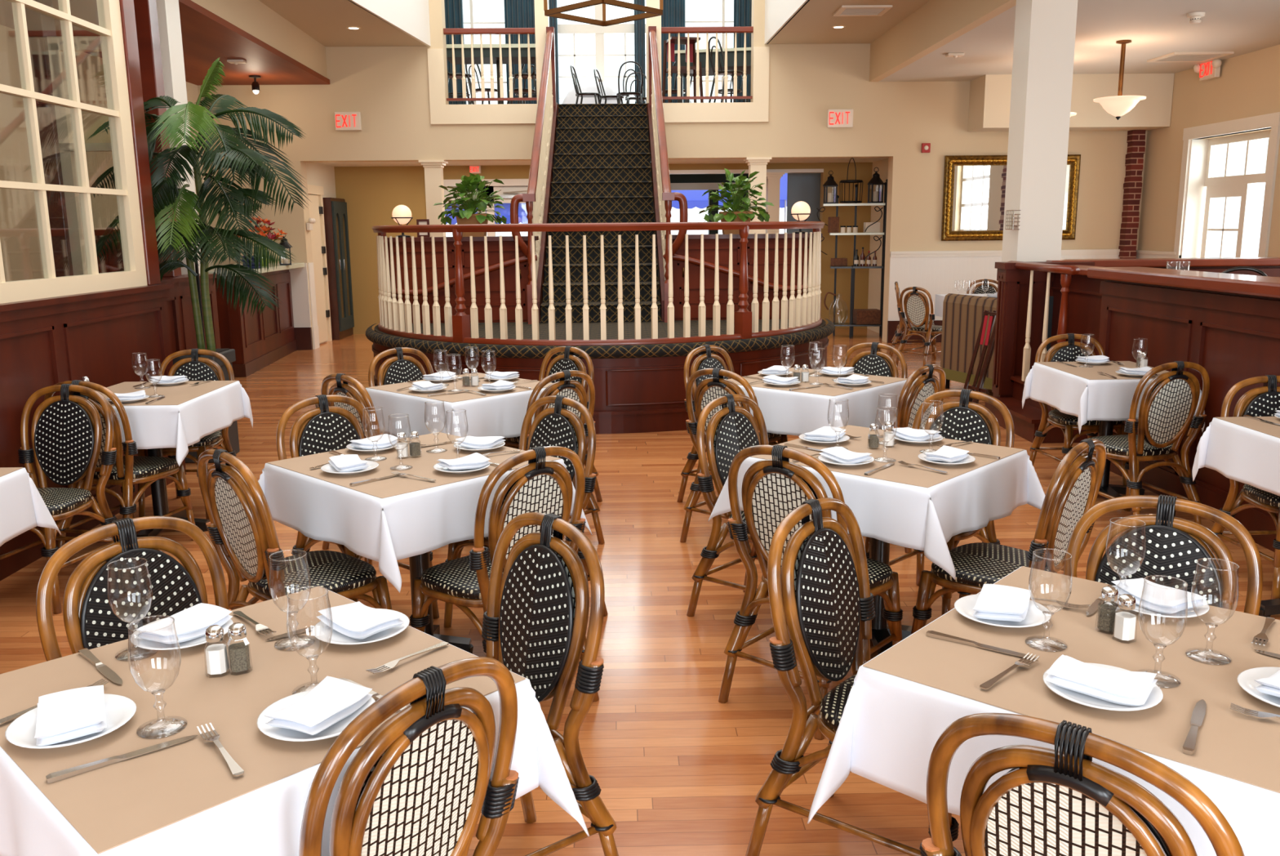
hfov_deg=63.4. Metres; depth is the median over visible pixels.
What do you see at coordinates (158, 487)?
dining table
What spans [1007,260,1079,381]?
balustrade
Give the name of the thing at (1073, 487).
rattan chair
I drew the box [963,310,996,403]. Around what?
tray stand
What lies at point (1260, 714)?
fork
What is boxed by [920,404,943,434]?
bowl
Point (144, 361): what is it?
bowl
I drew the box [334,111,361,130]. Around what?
exit sign
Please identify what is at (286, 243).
candle lantern
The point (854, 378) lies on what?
folded napkin
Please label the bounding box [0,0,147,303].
window
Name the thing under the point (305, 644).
water goblet
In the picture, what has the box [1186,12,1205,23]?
smoke detector
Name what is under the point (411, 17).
wall
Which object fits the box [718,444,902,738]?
rattan chair
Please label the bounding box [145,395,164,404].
table knife
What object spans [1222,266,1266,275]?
bentwood chair
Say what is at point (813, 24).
ceiling
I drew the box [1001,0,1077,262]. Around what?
square column
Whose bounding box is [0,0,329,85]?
ceiling
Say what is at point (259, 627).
fork
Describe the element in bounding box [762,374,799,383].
folded napkin
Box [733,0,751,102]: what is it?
curtain
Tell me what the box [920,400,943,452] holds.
water goblet
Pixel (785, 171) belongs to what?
trim
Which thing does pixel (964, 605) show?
plate
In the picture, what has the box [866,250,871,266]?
sauce bottle
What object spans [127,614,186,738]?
water goblet
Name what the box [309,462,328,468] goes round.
fork
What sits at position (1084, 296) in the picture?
wall
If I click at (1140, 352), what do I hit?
pepper shaker
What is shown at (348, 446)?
plate
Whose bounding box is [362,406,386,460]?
water goblet
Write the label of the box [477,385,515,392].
plate
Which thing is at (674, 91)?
bentwood chair
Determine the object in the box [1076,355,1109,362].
folded napkin
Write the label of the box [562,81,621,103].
heap
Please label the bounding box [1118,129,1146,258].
brick pier
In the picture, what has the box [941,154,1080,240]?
wall mirror
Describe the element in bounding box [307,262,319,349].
door frame
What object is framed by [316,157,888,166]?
ceiling
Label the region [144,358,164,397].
water goblet
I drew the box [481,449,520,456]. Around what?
fork
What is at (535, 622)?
rattan chair
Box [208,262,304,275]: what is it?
countertop
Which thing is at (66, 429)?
rattan chair
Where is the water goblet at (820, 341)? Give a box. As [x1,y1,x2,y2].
[808,341,822,376]
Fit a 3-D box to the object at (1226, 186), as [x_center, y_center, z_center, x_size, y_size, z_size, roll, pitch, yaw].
[7.025,-2.042,11.759,0.302,2.560,2.207,-2,11,-9]
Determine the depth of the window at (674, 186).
18.02 m
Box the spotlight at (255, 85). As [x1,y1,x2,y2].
[248,75,261,93]
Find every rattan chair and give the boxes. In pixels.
[0,383,119,613]
[35,515,231,661]
[44,379,195,548]
[137,348,236,519]
[196,448,391,609]
[276,394,439,618]
[298,656,519,855]
[320,373,380,549]
[368,346,434,434]
[409,445,599,701]
[444,395,608,627]
[481,511,618,855]
[502,345,602,502]
[525,369,604,543]
[676,344,787,502]
[680,367,761,542]
[686,393,768,616]
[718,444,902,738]
[745,497,959,855]
[840,342,907,430]
[864,388,1014,615]
[888,281,936,359]
[890,364,946,552]
[895,286,942,366]
[911,438,1106,634]
[919,712,1244,855]
[966,279,997,293]
[1029,333,1128,484]
[1063,493,1262,615]
[1081,360,1209,524]
[1207,374,1279,599]
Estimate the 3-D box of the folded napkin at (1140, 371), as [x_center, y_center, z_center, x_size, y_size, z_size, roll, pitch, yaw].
[2.721,-0.312,5.678,0.163,0.038,0.110,0,11,4]
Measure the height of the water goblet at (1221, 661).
0.188 m
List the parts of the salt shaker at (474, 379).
lid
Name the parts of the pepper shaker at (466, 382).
lid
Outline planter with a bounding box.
[172,348,239,462]
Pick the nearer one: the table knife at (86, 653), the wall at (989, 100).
the table knife at (86, 653)
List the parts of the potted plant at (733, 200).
pot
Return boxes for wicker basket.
[853,308,880,324]
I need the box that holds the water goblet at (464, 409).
[445,408,467,450]
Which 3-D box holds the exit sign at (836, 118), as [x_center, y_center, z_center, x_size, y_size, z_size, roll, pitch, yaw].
[2.608,-4.029,13.500,0.330,0.230,0.071,-1,11,-1]
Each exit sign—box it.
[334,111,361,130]
[469,165,480,173]
[826,108,853,128]
[1193,58,1222,80]
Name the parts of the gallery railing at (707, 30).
handrail, rail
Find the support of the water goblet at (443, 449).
on the paper at (423, 465)
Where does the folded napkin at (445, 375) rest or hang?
on the plate at (455, 377)
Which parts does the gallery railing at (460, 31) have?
handrail, rail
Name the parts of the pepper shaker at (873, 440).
lid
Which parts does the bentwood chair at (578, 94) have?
seat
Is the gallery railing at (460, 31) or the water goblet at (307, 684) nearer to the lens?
the water goblet at (307, 684)
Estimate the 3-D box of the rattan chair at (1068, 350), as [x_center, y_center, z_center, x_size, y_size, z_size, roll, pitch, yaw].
[2.683,-0.099,6.311,0.477,0.907,0.545,-1,11,-1]
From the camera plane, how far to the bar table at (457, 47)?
14.51 m
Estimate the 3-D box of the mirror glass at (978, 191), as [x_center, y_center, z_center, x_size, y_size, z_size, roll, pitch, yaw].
[4.915,-3.048,13.749,1.544,0.852,0.005,-1,11,-1]
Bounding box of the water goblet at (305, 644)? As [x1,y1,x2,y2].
[269,549,315,650]
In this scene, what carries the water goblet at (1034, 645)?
on the paper at (1230, 743)
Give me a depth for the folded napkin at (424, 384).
5.33 m
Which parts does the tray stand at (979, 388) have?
leg, leg, leg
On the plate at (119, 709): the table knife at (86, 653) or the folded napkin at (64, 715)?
the folded napkin at (64, 715)
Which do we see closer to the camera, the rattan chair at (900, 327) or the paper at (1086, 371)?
the paper at (1086, 371)
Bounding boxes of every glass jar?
[204,641,229,674]
[840,225,845,232]
[846,225,851,232]
[853,225,857,232]
[1111,611,1137,640]
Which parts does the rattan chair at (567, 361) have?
seat, seat frame, panel, leg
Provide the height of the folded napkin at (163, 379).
0.038 m
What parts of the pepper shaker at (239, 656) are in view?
lid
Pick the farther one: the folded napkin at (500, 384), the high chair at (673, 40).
the high chair at (673, 40)
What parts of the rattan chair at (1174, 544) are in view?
panel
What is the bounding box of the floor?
[0,328,1279,855]
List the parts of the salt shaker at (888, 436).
lid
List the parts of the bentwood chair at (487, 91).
seat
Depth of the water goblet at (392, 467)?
3.65 m
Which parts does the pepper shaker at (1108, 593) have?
lid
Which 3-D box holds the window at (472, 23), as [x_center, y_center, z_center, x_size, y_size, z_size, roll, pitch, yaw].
[-2.837,-6.830,17.523,1.900,3.650,0.090,-1,11,-1]
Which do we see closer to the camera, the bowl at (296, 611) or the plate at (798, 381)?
the bowl at (296, 611)
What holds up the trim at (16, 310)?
attached to the wall partition at (98, 344)
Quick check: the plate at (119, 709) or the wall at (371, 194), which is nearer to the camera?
the plate at (119, 709)
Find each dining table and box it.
[136,448,209,537]
[408,551,473,653]
[869,537,912,653]
[1097,420,1144,499]
[1258,598,1279,617]
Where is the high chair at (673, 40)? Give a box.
[662,36,703,102]
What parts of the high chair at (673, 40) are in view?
leg, leg, panel, seat, panel, leg, leg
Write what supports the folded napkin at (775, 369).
on the plate at (787, 373)
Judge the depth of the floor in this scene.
3.95 m
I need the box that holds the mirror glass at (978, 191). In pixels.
[951,164,1070,231]
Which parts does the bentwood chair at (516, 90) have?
seat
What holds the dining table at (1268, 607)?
on the floor
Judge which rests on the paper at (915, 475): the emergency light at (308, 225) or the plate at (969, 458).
the plate at (969, 458)
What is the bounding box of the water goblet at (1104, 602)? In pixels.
[1102,516,1146,607]
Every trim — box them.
[0,283,174,322]
[426,46,769,124]
[533,0,549,103]
[645,0,661,103]
[669,168,823,173]
[889,248,1119,257]
[1046,257,1279,275]
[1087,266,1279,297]
[1136,249,1176,254]
[1173,111,1279,257]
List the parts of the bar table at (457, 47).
post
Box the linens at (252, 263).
[242,262,260,265]
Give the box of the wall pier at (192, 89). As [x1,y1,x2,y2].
[186,81,213,266]
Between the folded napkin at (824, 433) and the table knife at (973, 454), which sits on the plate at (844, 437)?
the folded napkin at (824, 433)
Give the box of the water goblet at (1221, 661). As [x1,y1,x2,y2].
[1185,557,1239,664]
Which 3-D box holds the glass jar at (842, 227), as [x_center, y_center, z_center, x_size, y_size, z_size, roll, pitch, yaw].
[2.850,-2.789,14.557,0.074,0.095,0.072,-1,11,-1]
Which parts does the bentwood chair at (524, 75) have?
leg, seat, leg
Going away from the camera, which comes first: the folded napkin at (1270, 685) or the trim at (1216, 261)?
the folded napkin at (1270, 685)
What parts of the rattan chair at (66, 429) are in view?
leg, leg, panel, seat, seat frame, leg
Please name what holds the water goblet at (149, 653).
on the paper at (110, 806)
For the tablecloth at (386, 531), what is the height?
0.272 m
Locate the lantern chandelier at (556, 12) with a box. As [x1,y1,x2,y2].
[543,0,662,26]
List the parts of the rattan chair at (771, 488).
leg, panel, leg, seat frame, seat, leg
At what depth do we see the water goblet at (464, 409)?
3.71 m
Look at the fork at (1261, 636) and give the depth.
2.08 m
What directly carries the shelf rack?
on the floor
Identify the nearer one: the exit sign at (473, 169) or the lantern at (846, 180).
the lantern at (846, 180)
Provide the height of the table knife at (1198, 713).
0.008 m
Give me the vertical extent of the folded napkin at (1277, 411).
0.038 m
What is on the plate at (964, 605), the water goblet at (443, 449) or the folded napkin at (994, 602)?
the folded napkin at (994, 602)
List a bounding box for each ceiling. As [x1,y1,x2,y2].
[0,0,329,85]
[258,0,427,46]
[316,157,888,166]
[768,0,929,44]
[879,0,1279,81]
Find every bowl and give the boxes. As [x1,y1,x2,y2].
[107,561,152,622]
[128,619,181,693]
[144,360,162,383]
[269,555,311,613]
[286,592,333,657]
[362,412,385,441]
[387,415,411,449]
[874,408,897,441]
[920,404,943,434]
[1028,551,1071,613]
[1105,522,1146,575]
[1137,581,1187,646]
[1191,561,1238,625]
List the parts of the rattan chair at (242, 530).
leg, panel, leg, seat, seat frame, leg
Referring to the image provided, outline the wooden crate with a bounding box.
[830,257,847,266]
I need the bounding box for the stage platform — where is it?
[365,318,834,433]
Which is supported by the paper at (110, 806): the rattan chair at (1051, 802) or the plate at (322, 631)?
the plate at (322, 631)
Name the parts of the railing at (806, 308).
newel post, newel post, handrail, rail, newel post, newel post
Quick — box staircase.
[536,102,664,322]
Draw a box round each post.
[24,0,73,276]
[119,0,160,284]
[133,0,181,276]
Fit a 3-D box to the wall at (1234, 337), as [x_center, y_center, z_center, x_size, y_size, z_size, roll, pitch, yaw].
[3.200,0.356,3.095,0.170,1.220,7.800,-1,11,-1]
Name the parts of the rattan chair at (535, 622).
leg, panel, panel, leg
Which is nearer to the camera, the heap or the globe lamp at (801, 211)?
the globe lamp at (801, 211)
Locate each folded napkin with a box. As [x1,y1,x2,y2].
[34,684,106,746]
[108,390,145,399]
[134,602,232,644]
[150,375,187,382]
[263,675,373,734]
[316,600,406,639]
[328,453,368,471]
[349,433,398,448]
[411,380,444,390]
[422,370,455,379]
[436,452,490,470]
[454,435,505,448]
[481,379,514,389]
[484,371,519,378]
[760,364,790,373]
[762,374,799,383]
[803,426,845,440]
[819,446,872,463]
[821,366,854,373]
[837,373,868,383]
[890,426,941,440]
[923,444,968,462]
[972,583,1031,621]
[986,293,997,296]
[1044,653,1157,706]
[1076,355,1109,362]
[1111,577,1207,613]
[1118,366,1151,374]
[1253,669,1279,697]
[1274,409,1279,416]
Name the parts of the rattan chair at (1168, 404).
leg, seat, seat frame, leg, panel, leg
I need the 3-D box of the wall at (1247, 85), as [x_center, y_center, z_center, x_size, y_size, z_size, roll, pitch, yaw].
[7.026,-1.264,5.541,0.300,3.400,17.450,-1,11,-1]
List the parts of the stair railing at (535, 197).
newel post, handrail, post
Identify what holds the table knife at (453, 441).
on the paper at (423, 465)
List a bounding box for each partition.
[0,296,186,580]
[991,261,1094,397]
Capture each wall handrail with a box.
[395,253,537,295]
[672,253,808,291]
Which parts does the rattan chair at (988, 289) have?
panel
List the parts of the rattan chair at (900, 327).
leg, leg, leg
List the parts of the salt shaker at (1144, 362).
lid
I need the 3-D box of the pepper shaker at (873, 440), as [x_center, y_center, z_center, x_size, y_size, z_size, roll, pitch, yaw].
[0.879,0.029,3.897,0.041,0.095,0.041,-2,11,-6]
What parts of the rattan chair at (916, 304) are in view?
leg, panel, seat frame, seat, leg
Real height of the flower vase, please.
0.595 m
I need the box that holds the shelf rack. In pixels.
[816,178,887,337]
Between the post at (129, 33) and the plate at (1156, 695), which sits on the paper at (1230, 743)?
the plate at (1156, 695)
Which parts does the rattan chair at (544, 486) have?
leg, seat frame, seat, leg, panel, panel, leg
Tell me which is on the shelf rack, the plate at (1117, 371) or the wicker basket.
the wicker basket
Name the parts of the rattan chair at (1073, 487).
leg, leg, seat frame, seat, leg, panel, leg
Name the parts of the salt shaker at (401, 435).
lid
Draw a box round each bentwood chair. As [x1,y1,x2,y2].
[447,68,474,104]
[465,64,497,104]
[506,63,536,103]
[510,62,537,103]
[570,64,600,103]
[593,67,623,103]
[616,61,643,103]
[625,71,646,103]
[665,61,692,102]
[708,35,747,102]
[713,74,746,102]
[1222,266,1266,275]
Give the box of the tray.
[666,36,700,44]
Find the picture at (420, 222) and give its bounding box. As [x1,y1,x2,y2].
[418,221,427,235]
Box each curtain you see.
[444,0,466,104]
[503,0,537,103]
[548,0,559,104]
[634,0,645,103]
[661,0,685,102]
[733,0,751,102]
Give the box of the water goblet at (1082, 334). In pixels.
[1078,333,1094,367]
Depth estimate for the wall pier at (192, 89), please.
13.17 m
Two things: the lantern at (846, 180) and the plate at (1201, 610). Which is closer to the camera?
the plate at (1201, 610)
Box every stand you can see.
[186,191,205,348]
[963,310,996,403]
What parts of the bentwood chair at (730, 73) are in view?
leg, leg, seat, leg, leg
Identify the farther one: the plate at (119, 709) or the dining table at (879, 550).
the dining table at (879, 550)
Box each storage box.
[827,216,839,232]
[863,222,879,232]
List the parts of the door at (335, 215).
door, door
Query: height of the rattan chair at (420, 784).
0.907 m
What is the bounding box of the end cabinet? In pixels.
[93,229,124,272]
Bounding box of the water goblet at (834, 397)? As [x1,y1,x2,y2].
[827,397,848,449]
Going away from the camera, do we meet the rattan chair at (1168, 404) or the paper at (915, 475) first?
the paper at (915, 475)
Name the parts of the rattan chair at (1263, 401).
leg, seat frame, seat, panel, leg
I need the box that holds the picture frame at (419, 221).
[416,218,430,236]
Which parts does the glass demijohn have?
handle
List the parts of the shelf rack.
post, post, shelf, post, shelf, shelf, shelf, post, post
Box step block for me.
[984,375,1087,443]
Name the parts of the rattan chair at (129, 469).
leg, panel, leg, seat frame, seat, leg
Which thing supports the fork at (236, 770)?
on the paper at (110, 806)
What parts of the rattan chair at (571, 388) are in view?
panel, leg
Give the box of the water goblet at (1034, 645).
[1025,547,1071,651]
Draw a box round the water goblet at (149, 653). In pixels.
[106,557,158,660]
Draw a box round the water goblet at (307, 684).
[286,586,333,693]
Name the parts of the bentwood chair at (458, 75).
seat, leg, leg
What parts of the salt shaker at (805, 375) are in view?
lid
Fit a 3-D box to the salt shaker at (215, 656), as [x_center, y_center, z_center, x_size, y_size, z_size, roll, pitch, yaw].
[-0.803,0.420,1.964,0.041,0.095,0.041,-2,11,-9]
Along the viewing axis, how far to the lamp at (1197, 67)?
12.25 m
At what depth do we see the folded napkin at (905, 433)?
3.99 m
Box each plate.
[4,693,136,748]
[106,394,149,402]
[129,617,233,649]
[150,378,188,385]
[256,689,375,741]
[311,608,409,644]
[320,459,378,474]
[346,442,398,452]
[408,385,446,392]
[422,375,457,382]
[433,463,490,473]
[453,441,505,451]
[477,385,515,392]
[484,375,519,381]
[757,370,792,376]
[763,380,800,386]
[798,433,849,444]
[817,454,874,466]
[819,370,854,376]
[833,378,871,386]
[893,434,943,444]
[917,451,975,465]
[954,593,1051,626]
[1043,662,1163,711]
[1075,359,1111,364]
[1114,594,1209,617]
[1115,369,1143,377]
[1236,666,1279,706]
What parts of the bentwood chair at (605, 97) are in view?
seat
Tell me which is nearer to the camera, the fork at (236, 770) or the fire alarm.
the fork at (236, 770)
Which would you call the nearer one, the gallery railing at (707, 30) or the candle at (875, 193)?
the gallery railing at (707, 30)
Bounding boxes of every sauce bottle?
[853,248,858,266]
[859,247,865,266]
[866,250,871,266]
[872,251,876,266]
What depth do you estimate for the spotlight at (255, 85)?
12.50 m
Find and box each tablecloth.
[0,467,61,546]
[0,587,589,855]
[112,380,253,466]
[257,458,592,592]
[365,387,546,438]
[707,449,1044,579]
[737,379,906,435]
[807,565,1279,855]
[934,293,996,317]
[1022,362,1204,434]
[1191,417,1279,495]
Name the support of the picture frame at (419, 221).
on the wall at (493, 242)
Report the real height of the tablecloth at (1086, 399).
0.291 m
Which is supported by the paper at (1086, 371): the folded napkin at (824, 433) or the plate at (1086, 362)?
the plate at (1086, 362)
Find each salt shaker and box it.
[82,377,89,382]
[204,624,229,674]
[396,431,408,458]
[471,368,479,386]
[800,364,808,382]
[883,421,894,447]
[1111,593,1137,640]
[1138,351,1147,367]
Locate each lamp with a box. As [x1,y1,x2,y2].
[391,204,413,237]
[790,200,811,233]
[1070,111,1076,116]
[1093,40,1146,119]
[1193,64,1199,73]
[1211,58,1222,68]
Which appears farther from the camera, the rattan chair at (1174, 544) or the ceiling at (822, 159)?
the ceiling at (822, 159)
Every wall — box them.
[0,24,119,281]
[160,273,221,352]
[191,0,327,78]
[197,0,1146,349]
[306,162,336,344]
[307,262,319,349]
[333,162,872,333]
[348,0,809,46]
[386,233,822,323]
[669,173,748,234]
[786,173,820,233]
[866,158,888,333]
[967,73,1174,132]
[1050,266,1279,355]
[1095,279,1279,551]
[1136,253,1181,257]
[1137,44,1279,257]
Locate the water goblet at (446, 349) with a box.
[433,349,448,385]
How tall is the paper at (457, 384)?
0.002 m
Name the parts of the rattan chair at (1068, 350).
leg, leg, panel, seat frame, seat, leg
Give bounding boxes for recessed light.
[346,26,360,30]
[831,26,845,28]
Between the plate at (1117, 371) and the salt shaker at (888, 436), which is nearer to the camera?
the salt shaker at (888, 436)
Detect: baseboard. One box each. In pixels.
[293,327,312,350]
[887,320,942,342]
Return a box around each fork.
[0,678,108,724]
[189,379,211,384]
[196,722,244,776]
[232,609,275,635]
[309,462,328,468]
[365,641,448,673]
[391,471,435,480]
[396,439,426,445]
[462,388,485,395]
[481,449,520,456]
[822,382,853,388]
[897,460,947,472]
[937,440,972,446]
[979,652,1039,688]
[1030,596,1089,608]
[1097,371,1116,377]
[1230,702,1279,718]
[1251,616,1275,644]
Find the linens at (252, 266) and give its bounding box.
[244,265,260,268]
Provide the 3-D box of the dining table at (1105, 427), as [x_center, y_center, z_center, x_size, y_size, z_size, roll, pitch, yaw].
[2.698,0.039,6.007,0.560,0.744,0.720,-1,11,-1]
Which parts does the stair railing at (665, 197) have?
post, handrail, newel post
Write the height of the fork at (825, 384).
0.009 m
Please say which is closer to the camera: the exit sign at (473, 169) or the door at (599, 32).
the exit sign at (473, 169)
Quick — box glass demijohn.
[823,291,848,321]
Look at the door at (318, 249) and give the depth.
14.57 m
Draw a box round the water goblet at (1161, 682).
[1135,574,1187,687]
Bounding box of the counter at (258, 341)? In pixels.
[208,262,304,377]
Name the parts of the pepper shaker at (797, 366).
lid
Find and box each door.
[307,184,332,343]
[322,197,354,339]
[443,178,537,286]
[557,4,645,103]
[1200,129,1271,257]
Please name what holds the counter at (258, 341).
on the floor
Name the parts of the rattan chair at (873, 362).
panel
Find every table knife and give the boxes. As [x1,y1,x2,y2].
[45,734,197,782]
[78,648,122,684]
[133,380,151,386]
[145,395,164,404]
[265,625,314,639]
[328,449,343,455]
[339,677,406,711]
[349,472,405,485]
[420,440,457,446]
[427,391,466,396]
[489,462,511,469]
[514,385,531,389]
[743,375,762,379]
[784,442,822,451]
[789,385,821,390]
[864,462,894,475]
[871,380,884,383]
[925,630,1035,658]
[966,452,999,458]
[1056,360,1076,366]
[1085,584,1114,615]
[1182,698,1206,755]
[1243,414,1279,425]
[1253,648,1279,657]
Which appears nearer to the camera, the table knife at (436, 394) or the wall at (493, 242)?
the table knife at (436, 394)
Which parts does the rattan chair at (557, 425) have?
leg, seat frame, panel, panel, leg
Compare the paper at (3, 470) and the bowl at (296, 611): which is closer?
the bowl at (296, 611)
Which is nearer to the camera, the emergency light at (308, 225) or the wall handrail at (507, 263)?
the wall handrail at (507, 263)
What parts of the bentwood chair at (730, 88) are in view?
seat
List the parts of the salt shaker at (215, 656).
lid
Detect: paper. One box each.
[0,466,22,476]
[0,586,525,853]
[96,380,237,405]
[266,431,560,497]
[366,372,552,402]
[727,367,906,395]
[751,424,1024,487]
[862,565,1279,792]
[1035,360,1168,379]
[1215,416,1279,437]
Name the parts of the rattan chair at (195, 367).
leg, leg, seat frame, panel, leg, seat, leg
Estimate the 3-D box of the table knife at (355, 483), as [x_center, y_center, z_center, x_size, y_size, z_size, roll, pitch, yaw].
[-0.877,0.170,3.484,0.019,0.008,0.222,9,14,40]
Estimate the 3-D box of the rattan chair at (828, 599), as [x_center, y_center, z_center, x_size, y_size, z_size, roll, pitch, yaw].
[0.601,0.652,2.534,0.545,0.907,0.477,8,14,39]
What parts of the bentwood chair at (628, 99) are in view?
seat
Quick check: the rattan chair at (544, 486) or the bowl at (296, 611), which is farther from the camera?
the rattan chair at (544, 486)
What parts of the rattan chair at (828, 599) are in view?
leg, panel, seat frame, panel, seat, leg, leg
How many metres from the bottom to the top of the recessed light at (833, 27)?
0.008 m
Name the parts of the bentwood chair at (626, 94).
seat, leg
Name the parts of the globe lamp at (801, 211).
globe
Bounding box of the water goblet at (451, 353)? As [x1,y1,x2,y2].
[446,353,462,391]
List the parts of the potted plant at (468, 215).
pot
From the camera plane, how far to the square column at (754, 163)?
13.69 m
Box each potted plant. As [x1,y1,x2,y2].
[433,172,506,236]
[698,168,773,234]
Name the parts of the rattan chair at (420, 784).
panel, panel, leg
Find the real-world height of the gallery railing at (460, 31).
0.890 m
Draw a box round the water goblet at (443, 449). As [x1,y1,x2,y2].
[424,400,447,452]
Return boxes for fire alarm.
[921,142,930,152]
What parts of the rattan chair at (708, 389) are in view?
leg, panel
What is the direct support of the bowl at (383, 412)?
on the water goblet at (383, 457)
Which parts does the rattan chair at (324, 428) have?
leg, panel, leg, leg, leg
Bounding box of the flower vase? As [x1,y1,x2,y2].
[236,216,288,266]
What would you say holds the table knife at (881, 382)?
on the paper at (831, 390)
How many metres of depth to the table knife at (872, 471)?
3.54 m
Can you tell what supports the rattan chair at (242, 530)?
on the floor
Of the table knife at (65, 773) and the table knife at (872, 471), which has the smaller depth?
the table knife at (65, 773)
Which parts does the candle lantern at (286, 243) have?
frame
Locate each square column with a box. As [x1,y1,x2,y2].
[155,0,200,275]
[418,160,448,236]
[743,156,771,233]
[765,172,784,233]
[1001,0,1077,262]
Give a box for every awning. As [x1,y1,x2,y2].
[444,186,528,224]
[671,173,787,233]
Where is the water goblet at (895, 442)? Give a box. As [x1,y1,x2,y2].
[876,393,897,444]
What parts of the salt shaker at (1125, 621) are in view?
lid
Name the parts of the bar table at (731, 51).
leg, leg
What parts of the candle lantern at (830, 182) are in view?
frame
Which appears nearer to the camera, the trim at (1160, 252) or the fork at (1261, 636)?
the fork at (1261, 636)
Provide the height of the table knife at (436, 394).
0.008 m
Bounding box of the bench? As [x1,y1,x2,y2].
[940,293,996,389]
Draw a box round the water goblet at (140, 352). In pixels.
[132,351,150,388]
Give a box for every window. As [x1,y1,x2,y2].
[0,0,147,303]
[46,35,111,275]
[463,0,506,104]
[670,182,742,190]
[685,0,733,102]
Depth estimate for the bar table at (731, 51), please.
14.56 m
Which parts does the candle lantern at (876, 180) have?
frame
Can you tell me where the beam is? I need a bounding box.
[869,0,1016,81]
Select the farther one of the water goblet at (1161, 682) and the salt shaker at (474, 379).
the salt shaker at (474, 379)
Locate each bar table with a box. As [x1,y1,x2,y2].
[446,44,535,103]
[674,47,751,102]
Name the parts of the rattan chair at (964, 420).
leg, leg, leg, panel, seat frame, leg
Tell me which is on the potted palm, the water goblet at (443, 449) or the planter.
the planter
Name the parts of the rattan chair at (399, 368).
panel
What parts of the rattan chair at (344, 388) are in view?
leg, panel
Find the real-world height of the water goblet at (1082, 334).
0.188 m
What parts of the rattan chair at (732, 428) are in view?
leg, panel, panel, seat, seat frame, leg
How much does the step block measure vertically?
0.360 m
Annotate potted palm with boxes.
[79,57,311,462]
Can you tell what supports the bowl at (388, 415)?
on the water goblet at (392, 467)
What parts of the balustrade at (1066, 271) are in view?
handrail, newel post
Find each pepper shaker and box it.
[226,622,253,671]
[408,431,421,457]
[462,368,471,386]
[793,364,799,380]
[867,422,879,448]
[1097,585,1118,631]
[1136,350,1144,367]
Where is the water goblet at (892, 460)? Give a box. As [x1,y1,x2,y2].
[874,406,897,462]
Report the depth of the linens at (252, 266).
11.67 m
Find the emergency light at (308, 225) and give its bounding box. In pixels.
[306,217,315,230]
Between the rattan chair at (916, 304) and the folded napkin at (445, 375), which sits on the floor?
the rattan chair at (916, 304)
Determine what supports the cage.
attached to the square column at (1045, 30)
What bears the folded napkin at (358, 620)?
on the plate at (322, 631)
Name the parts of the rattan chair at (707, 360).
leg, panel, seat, seat frame, leg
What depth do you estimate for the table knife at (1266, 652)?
2.01 m
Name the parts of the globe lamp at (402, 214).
globe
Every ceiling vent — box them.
[832,4,892,16]
[1146,51,1234,62]
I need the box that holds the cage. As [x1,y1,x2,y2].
[1004,209,1020,229]
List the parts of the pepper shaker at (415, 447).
lid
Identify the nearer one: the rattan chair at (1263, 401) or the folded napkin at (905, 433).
the folded napkin at (905, 433)
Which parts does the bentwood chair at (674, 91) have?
seat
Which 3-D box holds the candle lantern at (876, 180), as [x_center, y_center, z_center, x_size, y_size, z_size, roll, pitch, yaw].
[3.280,-3.373,14.416,0.228,0.486,0.228,-6,12,-26]
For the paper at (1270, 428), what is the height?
0.002 m
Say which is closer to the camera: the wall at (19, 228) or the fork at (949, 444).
the fork at (949, 444)
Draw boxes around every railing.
[372,221,825,345]
[443,27,537,101]
[510,26,555,324]
[648,26,688,322]
[661,26,753,99]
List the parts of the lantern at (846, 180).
handle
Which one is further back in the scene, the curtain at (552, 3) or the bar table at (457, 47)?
the curtain at (552, 3)
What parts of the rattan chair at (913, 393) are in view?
leg, panel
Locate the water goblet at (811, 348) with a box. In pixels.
[809,347,825,384]
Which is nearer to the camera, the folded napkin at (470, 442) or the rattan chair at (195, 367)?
the folded napkin at (470, 442)
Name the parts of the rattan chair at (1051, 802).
leg, panel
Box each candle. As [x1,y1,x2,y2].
[282,255,288,263]
[827,192,832,202]
[872,191,878,201]
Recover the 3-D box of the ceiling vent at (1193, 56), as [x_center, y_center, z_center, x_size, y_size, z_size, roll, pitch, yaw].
[6.164,-4.159,11.632,0.660,0.020,0.600,-1,11,-1]
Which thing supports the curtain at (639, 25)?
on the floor
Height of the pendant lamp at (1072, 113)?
0.819 m
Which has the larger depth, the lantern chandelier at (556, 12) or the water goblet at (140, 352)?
the lantern chandelier at (556, 12)
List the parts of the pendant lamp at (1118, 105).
lamp shade, rod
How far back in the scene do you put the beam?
10.95 m
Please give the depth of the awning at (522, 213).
17.88 m
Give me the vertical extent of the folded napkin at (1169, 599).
0.038 m
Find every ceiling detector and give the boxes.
[226,59,246,64]
[945,53,964,57]
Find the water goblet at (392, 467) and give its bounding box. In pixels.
[387,413,413,469]
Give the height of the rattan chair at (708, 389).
0.907 m
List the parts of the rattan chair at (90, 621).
panel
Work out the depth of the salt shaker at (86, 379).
5.31 m
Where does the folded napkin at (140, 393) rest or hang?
on the plate at (146, 396)
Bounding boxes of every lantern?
[279,234,293,265]
[822,170,838,204]
[840,157,862,203]
[867,167,884,203]
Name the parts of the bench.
leg, rail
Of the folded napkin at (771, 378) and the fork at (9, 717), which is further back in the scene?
the folded napkin at (771, 378)
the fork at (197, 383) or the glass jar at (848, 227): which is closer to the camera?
the fork at (197, 383)

